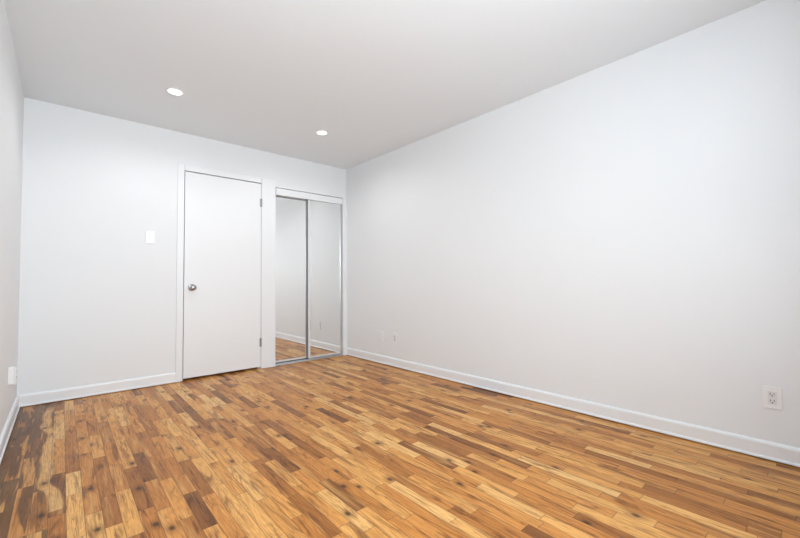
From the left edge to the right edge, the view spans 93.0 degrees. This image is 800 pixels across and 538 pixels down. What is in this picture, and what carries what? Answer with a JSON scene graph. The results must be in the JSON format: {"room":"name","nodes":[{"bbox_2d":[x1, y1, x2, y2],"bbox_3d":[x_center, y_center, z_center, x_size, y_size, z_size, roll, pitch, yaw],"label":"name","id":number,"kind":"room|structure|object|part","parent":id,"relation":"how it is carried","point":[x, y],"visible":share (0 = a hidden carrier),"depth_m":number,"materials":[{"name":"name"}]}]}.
{"room":"empty bedroom","nodes":[
{"label":"empty bedroom","id":0,"kind":"room"},
{"bbox_2d":[0,0,23,434],"bbox_3d":[-1.473,-0.215,1.196,0.120,2.440,4.892,1,-2,-42],"label":"wall","id":1,"kind":"structure","parent":0,"point":[11,92],"depth_m":2.32,"materials":[{"name":"white paint"}]},
{"bbox_2d":[0,395,19,463],"bbox_3d":[-1.411,0.953,1.205,0.020,0.090,4.652,1,-2,-42],"label":"baseboard","id":2,"kind":"structure","parent":1,"relation":"attached to","point":[6,432],"depth_m":2.37,"materials":[{"name":"white paint"}]},
{"bbox_2d":[8,365,16,384],"bbox_3d":[-2.493,0.682,2.442,0.039,0.116,0.072,1,-2,-42],"label":"outlet","id":3,"kind":"object","parent":1,"relation":"attached to","point":[12,370],"visible":1,"depth_m":2.42,"materials":[{"name":"white plastic"}]},
{"bbox_3d":[-2.483,0.682,2.451,0.006,0.116,0.072,1,-2,-42],"label":"plate","id":4,"kind":"part","parent":3,"relation":"part of","materials":[{"name":"white plastic"}]},
{"bbox_2d":[17,97,345,406],"bbox_3d":[-1.879,-0.120,4.027,3.040,2.440,0.120,1,-2,-42],"label":"wall","id":5,"kind":"structure","parent":0,"point":[97,300],"depth_m":3.32,"materials":[{"name":"white paint"}]},
{"bbox_2d":[19,372,175,406],"bbox_3d":[-2.551,1.030,3.289,1.061,0.090,0.020,1,-2,-42],"label":"baseboard","id":6,"kind":"structure","parent":5,"relation":"attached to","point":[29,399],"depth_m":3.23,"materials":[{"name":"white paint"}]},
{"bbox_2d":[146,231,154,243],"bbox_3d":[-2.332,-0.296,3.542,0.070,0.115,0.013,1,-2,-42],"label":"light switch","id":7,"kind":"object","parent":5,"relation":"attached to","point":[150,235],"visible":1,"depth_m":3.54,"materials":[{"name":"white plastic"}]},
{"bbox_2d":[175,163,184,381],"bbox_3d":[-2.144,0.027,3.698,0.060,2.127,0.011,1,-2,-42],"label":"trim","id":8,"kind":"structure","parent":5,"relation":"attached to","point":[181,167],"depth_m":3.69,"materials":[{"name":"white paint"}]},
{"bbox_2d":[182,171,261,378],"bbox_3d":[-1.818,0.056,3.965,0.770,2.038,0.109,1,-2,-42],"label":"door","id":9,"kind":"structure","parent":5,"relation":"in","point":[222,273],"depth_m":3.95,"materials":[{"name":"white paint"}]},
{"bbox_3d":[-2.038,0.183,3.735,0.058,0.058,0.064,1,-2,-42],"label":"knob","id":10,"kind":"part","parent":9,"relation":"part of","materials":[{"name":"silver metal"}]},
{"bbox_2d":[182,170,261,379],"bbox_3d":[-1.877,0.055,4.022,0.810,2.087,0.120,1,-2,-42],"label":"trim","id":11,"kind":"structure","parent":5,"relation":"attached to","point":[185,170],"depth_m":4.24,"materials":[{"name":"white paint"}]},
{"bbox_2d":[185,164,261,182],"bbox_3d":[-1.843,-1.000,4.007,0.770,0.060,0.011,1,-2,-42],"label":"trim","id":12,"kind":"structure","parent":5,"relation":"attached to","point":[191,168],"depth_m":3.98,"materials":[{"name":"white paint"}]},
{"bbox_2d":[261,178,275,368],"bbox_3d":[-1.485,0.040,4.286,0.161,2.127,0.009,1,-2,-42],"label":"trim","id":13,"kind":"structure","parent":5,"relation":"attached to","point":[268,262],"depth_m":4.28,"materials":[{"name":"white paint"}]},
{"bbox_2d":[263,358,274,367],"bbox_3d":[-1.467,1.057,4.252,0.148,0.093,0.004,1,-2,-42],"label":"trim","id":14,"kind":"structure","parent":5,"relation":"attached to","point":[267,363],"depth_m":4.25,"materials":[{"name":"white paint"}]},
{"bbox_2d":[276,188,341,203],"bbox_3d":[-1.094,-0.891,4.678,0.902,0.078,0.010,1,-2,-42],"label":"trim","id":15,"kind":"structure","parent":5,"relation":"attached to","point":[284,192],"depth_m":4.64,"materials":[{"name":"white paint"}]},
{"bbox_2d":[343,198,346,354],"bbox_3d":[-0.720,0.092,4.961,0.060,2.055,0.014,1,-2,-42],"label":"trim","id":16,"kind":"structure","parent":5,"relation":"attached to","point":[344,199],"depth_m":4.95,"materials":[{"name":"white paint"}]},
{"bbox_2d":[4,0,765,168],"bbox_3d":[-0.509,-1.451,2.519,3.280,0.100,5.512,1,-2,-42],"label":"ceiling","id":17,"kind":"structure","parent":0,"point":[381,77],"depth_m":2.51,"materials":[{"name":"white paint"}]},
{"bbox_2d":[165,87,183,95],"bbox_3d":[-1.746,-1.374,2.943,0.126,0.006,0.126,1,-2,-42],"label":"recessed light","id":18,"kind":"object","parent":17,"relation":"in","point":[174,91],"visible":1,"depth_m":2.93,"materials":[{"name":"white plastic"}]},
{"bbox_2d":[316,130,327,134],"bbox_3d":[-0.776,-1.355,3.775,0.126,0.006,0.126,1,-2,-42],"label":"recessed light","id":19,"kind":"object","parent":17,"relation":"in","point":[319,132],"visible":1,"depth_m":3.76,"materials":[{"name":"white plastic"}]},
{"bbox_2d":[0,354,799,537],"bbox_3d":[-0.488,1.087,2.437,3.280,0.100,5.512,1,-2,-42],"label":"floor","id":20,"kind":"structure","parent":0,"point":[344,446],"depth_m":1.93,"materials":[{"name":"brown wood"}]},
{"bbox_2d":[275,354,341,365],"bbox_3d":[-1.108,1.108,4.644,0.909,0.009,0.085,1,-2,-42],"label":"door track","id":21,"kind":"object","parent":20,"relation":"on","point":[335,355],"visible":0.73,"depth_m":4.63,"materials":[{"name":"grey metal"}]},
{"bbox_2d":[275,195,307,362],"bbox_3d":[-1.297,0.103,4.542,0.453,1.963,0.024,1,-2,-42],"label":"mirror door","id":22,"kind":"structure","parent":21,"relation":"on","point":[291,274],"depth_m":4.54,"materials":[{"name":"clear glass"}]},
{"bbox_3d":[-1.298,1.074,4.502,0.385,0.020,0.024,1,-2,-42],"label":"rail","id":23,"kind":"part","parent":22,"relation":"part of","materials":[{"name":"silver metal"}]},
{"bbox_2d":[308,200,341,357],"bbox_3d":[-0.946,0.109,4.801,0.476,1.963,0.024,1,-2,-42],"label":"mirror door","id":24,"kind":"structure","parent":21,"relation":"on","point":[324,218],"depth_m":4.78,"materials":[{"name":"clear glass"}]},
{"bbox_3d":[-0.938,1.079,4.770,0.432,0.020,0.024,1,-2,-42],"label":"rail","id":25,"kind":"part","parent":24,"relation":"part of","materials":[{"name":"silver metal"}]},
{"bbox_2d":[346,0,799,447],"bbox_3d":[0.721,-0.160,3.483,0.120,2.440,5.392,1,-2,-42],"label":"wall","id":26,"kind":"structure","parent":0,"point":[624,233],"depth_m":2.54,"materials":[{"name":"white paint"}]},
{"bbox_2d":[393,333,396,343],"bbox_3d":[-0.058,0.774,4.241,0.008,0.120,0.074,1,-2,-42],"label":"wall outlet","id":27,"kind":"object","parent":26,"relation":"attached to","point":[394,334],"visible":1,"depth_m":4.23,"materials":[{"name":"white plastic"}]},
{"bbox_2d":[346,347,799,466],"bbox_3d":[0.845,0.999,3.212,0.020,0.090,4.652,1,-2,-42],"label":"baseboard","id":28,"kind":"structure","parent":26,"relation":"attached to","point":[790,455],"depth_m":2.51,"materials":[{"name":"white paint"}]},
{"bbox_2d":[762,385,782,410],"bbox_3d":[1.948,0.674,1.985,0.011,0.115,0.074,1,-2,-42],"label":"wall outlet","id":29,"kind":"object","parent":26,"relation":"attached to","point":[772,396],"visible":1,"depth_m":1.98,"materials":[{"name":"white plastic"}]},
{"bbox_2d":[768,391,776,404],"bbox_3d":[1.946,0.674,1.983,0.004,0.067,0.034,1,-2,-42],"label":"receptacle","id":30,"kind":"object","parent":29,"relation":"attached to","point":[772,395],"depth_m":1.98,"materials":[{"name":"grey plastic"}]}
]}

